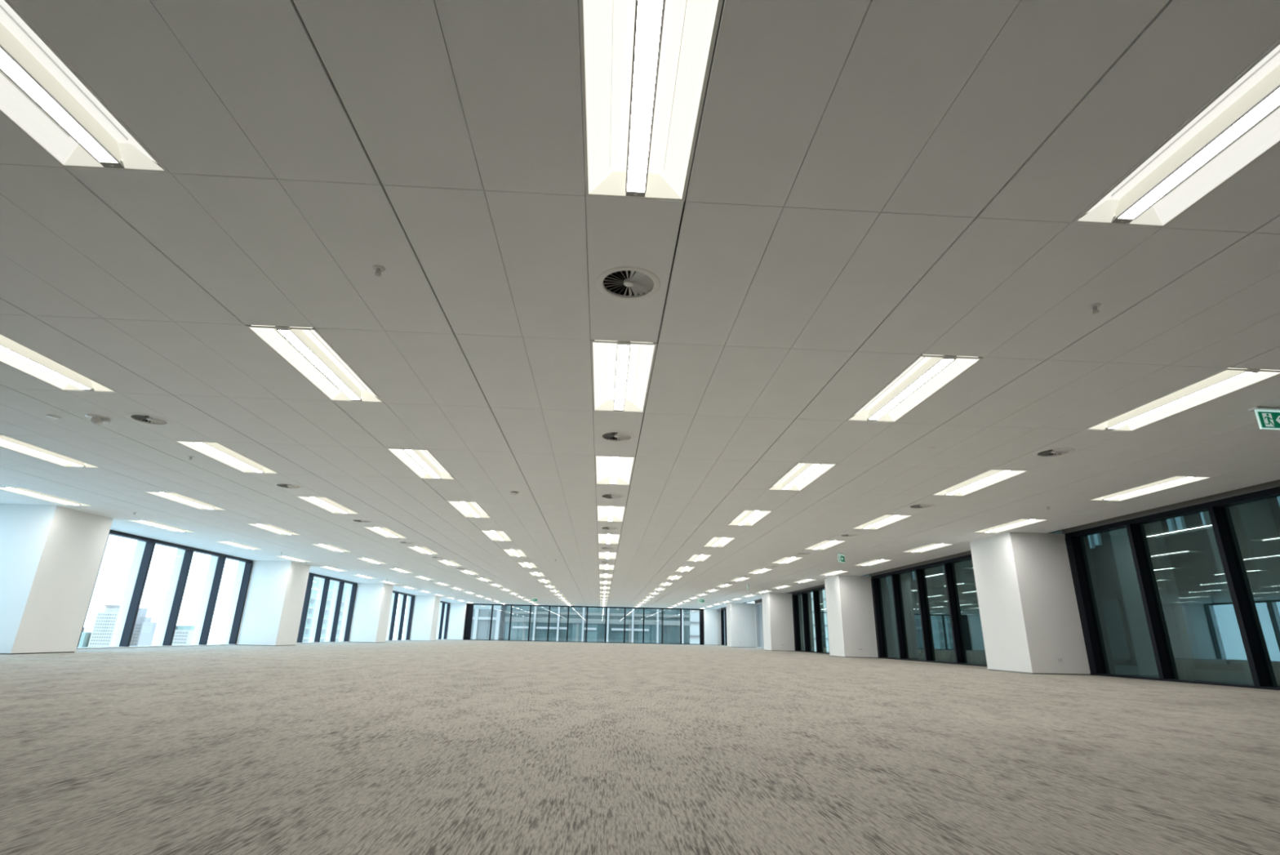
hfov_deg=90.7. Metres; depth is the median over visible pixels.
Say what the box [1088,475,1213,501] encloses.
ceiling light
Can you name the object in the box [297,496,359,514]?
ceiling light
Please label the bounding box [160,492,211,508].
diffuser
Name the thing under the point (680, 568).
ceiling light
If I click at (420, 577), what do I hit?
ceiling light
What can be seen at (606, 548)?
ceiling vent
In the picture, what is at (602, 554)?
ceiling light
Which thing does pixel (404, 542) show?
ceiling vent
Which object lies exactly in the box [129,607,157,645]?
tower
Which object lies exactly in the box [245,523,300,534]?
ceiling light
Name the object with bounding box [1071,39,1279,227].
ceiling light
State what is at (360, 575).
ceiling light
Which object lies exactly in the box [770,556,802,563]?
ceiling light
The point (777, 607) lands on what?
column
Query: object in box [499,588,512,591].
ceiling light
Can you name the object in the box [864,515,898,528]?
diffuser
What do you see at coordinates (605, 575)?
ceiling light
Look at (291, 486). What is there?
ceiling vent
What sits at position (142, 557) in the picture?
window
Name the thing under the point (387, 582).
ceiling light
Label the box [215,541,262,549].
ceiling light
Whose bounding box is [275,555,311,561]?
ceiling light
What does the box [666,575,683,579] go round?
ceiling light
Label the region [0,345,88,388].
diffuser
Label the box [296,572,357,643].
window
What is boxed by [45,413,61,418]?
disc
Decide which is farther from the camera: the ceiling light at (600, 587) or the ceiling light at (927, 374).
the ceiling light at (600, 587)
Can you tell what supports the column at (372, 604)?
on the floor
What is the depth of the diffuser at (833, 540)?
15.32 m
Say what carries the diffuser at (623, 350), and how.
attached to the ceiling light at (621, 371)
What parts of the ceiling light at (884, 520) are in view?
plate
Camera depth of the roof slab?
4.30 m
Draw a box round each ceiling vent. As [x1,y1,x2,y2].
[125,413,172,425]
[273,482,302,488]
[350,519,372,522]
[398,541,414,543]
[431,555,444,558]
[596,266,660,300]
[598,430,635,441]
[599,493,624,498]
[600,526,618,529]
[600,546,616,549]
[795,552,811,554]
[839,533,858,536]
[907,503,934,508]
[1033,447,1075,457]
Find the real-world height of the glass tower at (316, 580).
100.000 m
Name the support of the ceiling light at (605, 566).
attached to the ceiling
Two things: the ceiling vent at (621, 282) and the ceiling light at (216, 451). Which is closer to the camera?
the ceiling vent at (621, 282)
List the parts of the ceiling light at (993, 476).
plate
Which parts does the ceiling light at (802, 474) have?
plate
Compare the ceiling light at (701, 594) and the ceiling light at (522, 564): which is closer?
the ceiling light at (522, 564)
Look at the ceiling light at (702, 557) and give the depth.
18.66 m
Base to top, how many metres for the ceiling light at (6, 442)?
0.098 m
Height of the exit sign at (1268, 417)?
0.215 m
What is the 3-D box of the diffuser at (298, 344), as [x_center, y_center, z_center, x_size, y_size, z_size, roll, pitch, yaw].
[-2.812,-0.521,5.637,0.093,0.001,1.520,2,-18,-3]
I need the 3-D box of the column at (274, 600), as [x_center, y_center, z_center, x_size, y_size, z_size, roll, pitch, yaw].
[-12.751,6.097,21.940,1.450,2.740,1.500,2,-18,-3]
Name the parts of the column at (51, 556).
skirting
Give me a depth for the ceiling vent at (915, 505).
10.77 m
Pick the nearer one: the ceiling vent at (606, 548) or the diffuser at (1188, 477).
the diffuser at (1188, 477)
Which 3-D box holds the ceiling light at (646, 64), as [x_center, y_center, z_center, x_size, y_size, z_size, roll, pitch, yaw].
[0.023,-1.509,2.595,0.524,0.098,1.624,2,-18,-3]
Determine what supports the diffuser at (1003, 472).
attached to the ceiling light at (993, 476)
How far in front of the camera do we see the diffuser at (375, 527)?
14.97 m
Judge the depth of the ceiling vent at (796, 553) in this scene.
17.00 m
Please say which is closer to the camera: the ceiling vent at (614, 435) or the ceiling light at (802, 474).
the ceiling vent at (614, 435)
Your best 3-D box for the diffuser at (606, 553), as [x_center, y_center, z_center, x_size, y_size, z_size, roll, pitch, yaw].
[-0.944,3.701,18.315,0.093,0.001,1.520,2,-18,-3]
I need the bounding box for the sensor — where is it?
[84,413,111,425]
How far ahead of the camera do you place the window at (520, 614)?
76.11 m
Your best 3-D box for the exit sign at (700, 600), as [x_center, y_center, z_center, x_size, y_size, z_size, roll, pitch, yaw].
[3.638,10.324,37.741,0.410,0.215,0.090,2,-18,-3]
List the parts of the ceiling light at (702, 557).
plate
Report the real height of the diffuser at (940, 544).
0.001 m
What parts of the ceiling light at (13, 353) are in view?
plate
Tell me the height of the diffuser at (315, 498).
0.001 m
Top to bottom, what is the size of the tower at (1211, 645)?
86.540 m
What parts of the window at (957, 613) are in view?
head rail, sill rail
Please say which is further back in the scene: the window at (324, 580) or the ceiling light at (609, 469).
the window at (324, 580)
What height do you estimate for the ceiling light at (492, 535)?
0.098 m
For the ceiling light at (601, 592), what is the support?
attached to the ceiling
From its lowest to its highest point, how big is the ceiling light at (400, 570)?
0.098 m
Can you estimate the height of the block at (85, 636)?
58.540 m
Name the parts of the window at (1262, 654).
head rail, sill rail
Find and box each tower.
[87,604,119,646]
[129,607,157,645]
[302,576,347,641]
[689,589,829,652]
[866,495,1279,684]
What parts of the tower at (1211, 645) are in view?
window panel, window panel, window panel, window panel, window panel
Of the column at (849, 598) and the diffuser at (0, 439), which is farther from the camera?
the column at (849, 598)
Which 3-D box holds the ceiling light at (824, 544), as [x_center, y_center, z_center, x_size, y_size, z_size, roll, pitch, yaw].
[4.497,2.829,15.458,0.524,0.098,1.624,2,-18,-3]
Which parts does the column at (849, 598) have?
skirting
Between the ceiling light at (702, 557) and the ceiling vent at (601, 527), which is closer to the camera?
the ceiling vent at (601, 527)
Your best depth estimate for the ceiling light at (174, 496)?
11.70 m
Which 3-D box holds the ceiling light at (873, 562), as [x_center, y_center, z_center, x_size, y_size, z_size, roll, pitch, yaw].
[6.870,3.952,18.712,0.524,0.098,1.624,2,-18,-3]
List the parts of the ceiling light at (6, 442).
plate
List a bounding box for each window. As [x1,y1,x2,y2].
[76,529,253,648]
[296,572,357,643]
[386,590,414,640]
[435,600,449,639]
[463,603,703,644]
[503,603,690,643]
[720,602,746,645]
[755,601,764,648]
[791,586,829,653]
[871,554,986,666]
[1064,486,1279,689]
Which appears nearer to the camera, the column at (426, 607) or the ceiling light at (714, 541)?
the ceiling light at (714, 541)
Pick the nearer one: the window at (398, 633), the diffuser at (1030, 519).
the diffuser at (1030, 519)
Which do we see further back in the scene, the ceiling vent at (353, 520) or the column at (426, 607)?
the column at (426, 607)
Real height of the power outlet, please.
0.074 m
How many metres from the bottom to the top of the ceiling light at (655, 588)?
0.098 m
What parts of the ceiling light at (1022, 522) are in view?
plate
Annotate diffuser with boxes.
[0,48,116,162]
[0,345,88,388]
[0,439,81,466]
[7,487,75,504]
[142,520,183,531]
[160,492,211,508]
[195,442,261,471]
[258,524,288,533]
[278,329,359,399]
[311,497,346,512]
[374,527,396,537]
[405,449,439,477]
[459,501,479,516]
[490,530,503,540]
[605,551,608,558]
[606,533,610,542]
[608,506,613,520]
[609,457,618,483]
[614,345,629,408]
[626,0,662,191]
[711,537,725,546]
[739,511,759,524]
[782,463,818,488]
[814,540,835,548]
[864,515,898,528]
[870,359,953,418]
[911,543,942,551]
[948,470,1008,494]
[986,519,1034,532]
[1106,476,1193,499]
[1111,372,1253,428]
[1118,87,1279,218]
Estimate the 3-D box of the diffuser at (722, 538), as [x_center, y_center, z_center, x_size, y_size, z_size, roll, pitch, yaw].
[1.902,2.771,15.318,0.093,0.001,1.520,2,-18,-3]
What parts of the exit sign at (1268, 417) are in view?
edge panel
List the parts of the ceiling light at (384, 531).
plate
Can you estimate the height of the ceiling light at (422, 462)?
0.098 m
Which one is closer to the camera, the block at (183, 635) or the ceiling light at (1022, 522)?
the ceiling light at (1022, 522)
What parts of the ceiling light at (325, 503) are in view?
plate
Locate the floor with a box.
[0,639,1279,854]
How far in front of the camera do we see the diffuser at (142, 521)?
14.70 m
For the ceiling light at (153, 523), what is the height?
0.098 m
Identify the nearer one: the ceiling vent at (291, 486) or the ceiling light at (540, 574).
the ceiling vent at (291, 486)
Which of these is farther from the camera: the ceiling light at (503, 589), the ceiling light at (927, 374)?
the ceiling light at (503, 589)
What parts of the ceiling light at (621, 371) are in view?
plate, plate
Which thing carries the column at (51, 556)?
on the floor
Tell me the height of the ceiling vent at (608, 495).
0.149 m
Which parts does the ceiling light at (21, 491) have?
plate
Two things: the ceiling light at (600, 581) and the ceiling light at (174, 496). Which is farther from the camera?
the ceiling light at (600, 581)
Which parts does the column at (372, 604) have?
skirting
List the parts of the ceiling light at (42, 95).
plate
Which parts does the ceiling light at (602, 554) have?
plate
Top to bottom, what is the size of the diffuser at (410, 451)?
0.001 m
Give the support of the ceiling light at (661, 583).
attached to the ceiling
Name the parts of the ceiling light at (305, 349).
plate, plate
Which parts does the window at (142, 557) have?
sill rail, head rail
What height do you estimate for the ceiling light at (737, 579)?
0.098 m
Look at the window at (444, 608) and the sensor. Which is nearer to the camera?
the sensor
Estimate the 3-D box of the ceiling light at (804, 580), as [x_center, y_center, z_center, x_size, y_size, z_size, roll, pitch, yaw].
[6.486,6.009,24.972,0.524,0.098,1.624,2,-18,-3]
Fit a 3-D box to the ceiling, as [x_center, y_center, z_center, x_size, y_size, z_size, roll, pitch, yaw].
[-2.848,5.455,23.760,21.250,0.014,56.800,2,-18,-3]
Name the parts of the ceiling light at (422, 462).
plate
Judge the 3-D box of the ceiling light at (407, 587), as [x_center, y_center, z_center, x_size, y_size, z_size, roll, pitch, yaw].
[-12.217,8.421,33.470,0.524,0.098,1.624,2,-18,-3]
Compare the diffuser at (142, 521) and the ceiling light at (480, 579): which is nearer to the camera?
the diffuser at (142, 521)
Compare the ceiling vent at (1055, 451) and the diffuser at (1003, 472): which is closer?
the ceiling vent at (1055, 451)
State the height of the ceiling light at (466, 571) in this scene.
0.098 m
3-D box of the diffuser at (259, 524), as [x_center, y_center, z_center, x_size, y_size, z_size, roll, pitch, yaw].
[-8.537,2.383,14.805,0.093,0.001,1.520,2,-18,-3]
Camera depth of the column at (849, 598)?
22.26 m
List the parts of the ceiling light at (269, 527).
plate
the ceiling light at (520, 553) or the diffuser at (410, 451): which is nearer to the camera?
the diffuser at (410, 451)
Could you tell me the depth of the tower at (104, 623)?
522.76 m
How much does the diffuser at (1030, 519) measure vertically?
0.001 m
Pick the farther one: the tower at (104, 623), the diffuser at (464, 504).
the tower at (104, 623)
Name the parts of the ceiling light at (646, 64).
plate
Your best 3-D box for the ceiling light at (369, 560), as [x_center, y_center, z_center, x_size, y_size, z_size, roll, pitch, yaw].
[-8.920,4.401,21.076,0.524,0.098,1.624,2,-18,-3]
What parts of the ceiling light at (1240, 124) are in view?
plate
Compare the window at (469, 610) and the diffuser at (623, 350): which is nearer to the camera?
the diffuser at (623, 350)
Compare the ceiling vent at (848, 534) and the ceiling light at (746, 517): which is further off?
the ceiling vent at (848, 534)
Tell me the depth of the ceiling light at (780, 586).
28.31 m
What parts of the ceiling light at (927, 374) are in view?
plate, plate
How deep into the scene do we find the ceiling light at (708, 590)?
31.56 m
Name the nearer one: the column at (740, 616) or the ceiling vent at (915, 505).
the ceiling vent at (915, 505)
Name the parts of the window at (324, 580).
sill rail, head rail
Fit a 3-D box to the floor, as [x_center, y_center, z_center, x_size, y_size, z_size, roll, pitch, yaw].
[-2.446,8.238,23.160,22.600,0.150,57.350,2,-18,-3]
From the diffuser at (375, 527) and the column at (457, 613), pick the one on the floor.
the column at (457, 613)
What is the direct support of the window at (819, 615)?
on the floor
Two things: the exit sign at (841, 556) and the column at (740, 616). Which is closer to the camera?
the exit sign at (841, 556)
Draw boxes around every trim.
[745,591,791,603]
[784,583,825,593]
[869,550,971,576]
[1050,479,1279,533]
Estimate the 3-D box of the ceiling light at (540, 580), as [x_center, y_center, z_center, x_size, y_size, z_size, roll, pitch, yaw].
[-4.157,6.649,27.588,0.524,0.098,1.624,2,-18,-3]
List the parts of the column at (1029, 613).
skirting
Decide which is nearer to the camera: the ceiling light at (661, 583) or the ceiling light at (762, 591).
the ceiling light at (661, 583)
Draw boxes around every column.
[0,503,112,653]
[235,560,310,645]
[348,582,393,642]
[409,595,440,640]
[446,602,466,639]
[703,608,721,644]
[725,602,756,647]
[761,592,804,650]
[824,575,878,657]
[969,532,1090,675]
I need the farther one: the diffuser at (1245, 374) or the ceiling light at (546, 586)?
the ceiling light at (546, 586)
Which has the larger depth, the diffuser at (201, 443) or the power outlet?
the power outlet
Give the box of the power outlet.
[1056,657,1062,661]
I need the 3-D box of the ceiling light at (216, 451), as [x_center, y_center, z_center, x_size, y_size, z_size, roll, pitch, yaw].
[-5.599,0.383,8.688,0.524,0.098,1.624,2,-18,-3]
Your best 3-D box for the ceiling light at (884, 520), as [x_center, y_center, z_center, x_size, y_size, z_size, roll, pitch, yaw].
[4.688,1.804,12.341,0.524,0.098,1.624,2,-18,-3]
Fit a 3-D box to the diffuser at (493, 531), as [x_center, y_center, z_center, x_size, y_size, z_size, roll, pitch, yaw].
[-3.390,2.575,15.058,0.093,0.001,1.520,2,-18,-3]
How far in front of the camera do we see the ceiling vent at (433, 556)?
19.63 m
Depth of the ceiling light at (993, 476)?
9.19 m
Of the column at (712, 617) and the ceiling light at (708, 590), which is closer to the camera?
the ceiling light at (708, 590)
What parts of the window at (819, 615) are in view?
head rail, sill rail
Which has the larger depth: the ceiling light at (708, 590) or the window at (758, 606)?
the window at (758, 606)
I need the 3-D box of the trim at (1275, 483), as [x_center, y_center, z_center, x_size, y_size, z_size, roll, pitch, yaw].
[8.980,0.838,9.264,0.622,0.170,8.250,2,-18,-3]
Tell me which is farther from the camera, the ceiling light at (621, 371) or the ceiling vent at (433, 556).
the ceiling vent at (433, 556)
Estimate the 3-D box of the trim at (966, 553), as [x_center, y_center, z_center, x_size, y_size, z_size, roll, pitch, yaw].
[8.407,3.908,18.606,0.622,0.170,8.450,2,-18,-3]
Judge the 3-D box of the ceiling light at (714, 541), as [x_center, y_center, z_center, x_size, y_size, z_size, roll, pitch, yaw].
[1.903,2.732,15.331,0.524,0.098,1.624,2,-18,-3]
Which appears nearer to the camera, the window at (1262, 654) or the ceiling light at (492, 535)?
the window at (1262, 654)
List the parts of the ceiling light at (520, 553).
plate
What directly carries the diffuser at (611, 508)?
attached to the ceiling light at (604, 513)
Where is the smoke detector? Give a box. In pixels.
[510,490,519,494]
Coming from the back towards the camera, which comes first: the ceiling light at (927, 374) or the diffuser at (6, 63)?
the ceiling light at (927, 374)
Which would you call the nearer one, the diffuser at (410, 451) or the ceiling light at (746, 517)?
the diffuser at (410, 451)
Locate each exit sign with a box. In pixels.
[530,597,537,601]
[697,598,704,602]
[835,552,845,562]
[1248,405,1279,429]
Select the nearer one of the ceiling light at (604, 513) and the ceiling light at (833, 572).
the ceiling light at (604, 513)
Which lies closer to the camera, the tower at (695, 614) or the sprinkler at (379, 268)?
the sprinkler at (379, 268)
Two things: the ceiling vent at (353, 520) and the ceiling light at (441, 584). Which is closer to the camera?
the ceiling vent at (353, 520)
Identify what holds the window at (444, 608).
on the floor
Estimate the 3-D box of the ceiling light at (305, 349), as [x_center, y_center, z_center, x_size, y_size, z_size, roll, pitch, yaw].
[-2.811,-0.560,5.650,0.524,0.098,1.624,2,-18,-3]
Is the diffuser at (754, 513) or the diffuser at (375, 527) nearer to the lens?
the diffuser at (754, 513)
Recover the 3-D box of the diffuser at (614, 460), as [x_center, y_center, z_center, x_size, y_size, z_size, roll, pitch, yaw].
[-0.368,0.617,8.932,0.093,0.001,1.520,2,-18,-3]
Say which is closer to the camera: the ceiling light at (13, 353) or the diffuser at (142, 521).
the ceiling light at (13, 353)
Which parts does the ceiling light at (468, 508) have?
plate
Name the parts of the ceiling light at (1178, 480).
plate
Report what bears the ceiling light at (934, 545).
attached to the ceiling
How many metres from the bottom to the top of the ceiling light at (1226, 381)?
0.098 m
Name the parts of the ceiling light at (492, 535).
plate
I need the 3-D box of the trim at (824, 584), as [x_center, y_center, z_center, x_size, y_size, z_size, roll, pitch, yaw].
[7.831,6.994,27.995,0.622,0.170,8.350,2,-18,-3]
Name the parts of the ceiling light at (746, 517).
plate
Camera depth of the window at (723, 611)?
50.15 m
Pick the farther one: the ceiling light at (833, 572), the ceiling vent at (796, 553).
the ceiling light at (833, 572)
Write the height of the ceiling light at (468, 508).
0.098 m
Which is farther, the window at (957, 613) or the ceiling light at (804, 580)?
the ceiling light at (804, 580)
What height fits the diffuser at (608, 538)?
0.001 m
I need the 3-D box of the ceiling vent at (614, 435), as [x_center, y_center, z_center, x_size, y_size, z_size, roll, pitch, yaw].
[-0.270,0.040,7.372,0.424,0.149,0.424,2,-18,-3]
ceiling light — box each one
[0,0,169,173]
[0,333,117,392]
[0,434,100,467]
[0,486,93,506]
[128,520,195,532]
[144,491,227,510]
[173,440,279,473]
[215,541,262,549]
[245,324,383,402]
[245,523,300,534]
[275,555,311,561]
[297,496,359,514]
[311,543,351,551]
[320,566,349,571]
[353,574,374,577]
[355,557,387,564]
[363,526,407,537]
[380,581,397,583]
[386,447,455,479]
[388,568,414,573]
[400,586,416,588]
[406,546,439,554]
[414,576,434,579]
[433,582,451,585]
[436,560,462,565]
[446,500,491,517]
[457,569,479,574]
[475,577,493,581]
[480,529,513,541]
[488,583,504,586]
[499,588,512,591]
[502,548,527,556]
[516,561,537,567]
[528,571,546,576]
[537,579,551,582]
[544,585,556,587]
[578,0,723,201]
[591,339,657,412]
[595,454,635,484]
[596,505,626,521]
[597,533,620,543]
[598,551,617,559]
[598,564,614,569]
[599,573,613,577]
[599,580,611,583]
[599,586,610,589]
[600,591,609,593]
[653,587,666,590]
[658,582,672,585]
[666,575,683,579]
[674,566,695,571]
[686,554,711,561]
[696,593,708,595]
[702,537,736,546]
[704,589,719,591]
[715,583,732,586]
[727,510,772,525]
[730,577,751,581]
[747,568,772,573]
[755,590,770,592]
[767,462,837,490]
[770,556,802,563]
[773,585,792,588]
[794,578,817,582]
[803,539,846,549]
[820,570,849,575]
[846,354,983,422]
[851,514,912,528]
[853,559,890,565]
[902,542,953,552]
[931,468,1029,496]
[973,518,1048,533]
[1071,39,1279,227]
[1084,367,1279,431]
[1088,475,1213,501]
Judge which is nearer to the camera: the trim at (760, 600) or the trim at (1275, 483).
the trim at (1275, 483)
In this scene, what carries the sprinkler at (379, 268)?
attached to the ceiling
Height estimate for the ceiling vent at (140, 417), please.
0.149 m
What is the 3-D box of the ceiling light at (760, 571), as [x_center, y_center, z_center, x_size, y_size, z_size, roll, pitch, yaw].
[4.113,4.886,21.716,0.524,0.098,1.624,2,-18,-3]
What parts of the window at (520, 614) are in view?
glass panel, glass panel, glass panel, glass panel, glass panel, glass panel, glass panel, glass panel, glass panel, glass panel, glass panel, glass panel, glass panel, glass panel, glass panel, glass panel, glass panel, glass panel, glass panel, glass panel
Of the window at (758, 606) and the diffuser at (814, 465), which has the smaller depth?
the diffuser at (814, 465)
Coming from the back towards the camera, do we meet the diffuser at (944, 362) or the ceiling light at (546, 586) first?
the ceiling light at (546, 586)
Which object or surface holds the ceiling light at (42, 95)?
attached to the ceiling
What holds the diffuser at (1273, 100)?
attached to the ceiling light at (1240, 124)
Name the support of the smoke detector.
attached to the ceiling
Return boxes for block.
[77,626,91,647]
[171,625,195,644]
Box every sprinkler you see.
[373,264,385,276]
[1087,302,1101,313]
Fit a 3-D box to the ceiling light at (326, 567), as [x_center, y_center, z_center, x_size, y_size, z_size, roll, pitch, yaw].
[-11.641,5.336,24.081,0.524,0.098,1.624,2,-18,-3]
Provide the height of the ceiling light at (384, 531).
0.098 m
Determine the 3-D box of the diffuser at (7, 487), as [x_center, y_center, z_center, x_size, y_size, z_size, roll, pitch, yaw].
[-10.874,1.265,11.564,0.093,0.001,1.520,2,-18,-3]
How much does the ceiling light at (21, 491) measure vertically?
0.098 m
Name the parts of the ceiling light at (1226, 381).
plate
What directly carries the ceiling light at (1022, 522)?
attached to the ceiling
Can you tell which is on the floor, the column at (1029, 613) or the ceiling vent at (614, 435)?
the column at (1029, 613)
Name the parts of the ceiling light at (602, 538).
plate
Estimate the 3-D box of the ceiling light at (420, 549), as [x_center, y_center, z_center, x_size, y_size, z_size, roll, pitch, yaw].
[-6.175,3.467,18.071,0.524,0.098,1.624,2,-18,-3]
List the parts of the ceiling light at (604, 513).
plate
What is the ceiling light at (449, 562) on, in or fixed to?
attached to the ceiling
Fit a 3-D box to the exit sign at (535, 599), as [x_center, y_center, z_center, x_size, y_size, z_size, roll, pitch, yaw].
[-6.787,11.035,40.558,0.410,0.215,0.090,2,-18,-3]
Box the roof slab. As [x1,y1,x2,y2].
[22,0,1279,604]
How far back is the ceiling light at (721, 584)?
28.21 m
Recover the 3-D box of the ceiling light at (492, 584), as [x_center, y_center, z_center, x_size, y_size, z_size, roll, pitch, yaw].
[-6.943,7.582,30.590,0.524,0.098,1.624,2,-18,-3]
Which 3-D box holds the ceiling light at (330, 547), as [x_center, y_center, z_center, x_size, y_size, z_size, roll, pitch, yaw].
[-8.728,3.372,17.945,0.524,0.098,1.624,2,-18,-3]
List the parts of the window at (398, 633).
head rail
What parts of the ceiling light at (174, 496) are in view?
plate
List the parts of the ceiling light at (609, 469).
plate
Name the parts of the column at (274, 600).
skirting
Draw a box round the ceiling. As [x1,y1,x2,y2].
[0,0,1279,608]
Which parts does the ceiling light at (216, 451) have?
plate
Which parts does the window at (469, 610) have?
corner post, sill rail, head rail, corner post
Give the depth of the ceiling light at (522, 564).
21.64 m
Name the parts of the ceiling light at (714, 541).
plate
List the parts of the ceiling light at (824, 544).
plate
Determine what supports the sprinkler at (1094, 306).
attached to the ceiling
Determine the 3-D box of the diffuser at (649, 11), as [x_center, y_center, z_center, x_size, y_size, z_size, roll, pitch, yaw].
[0.022,-1.470,2.582,0.093,0.001,1.520,2,-18,-3]
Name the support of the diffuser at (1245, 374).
attached to the ceiling light at (1226, 381)

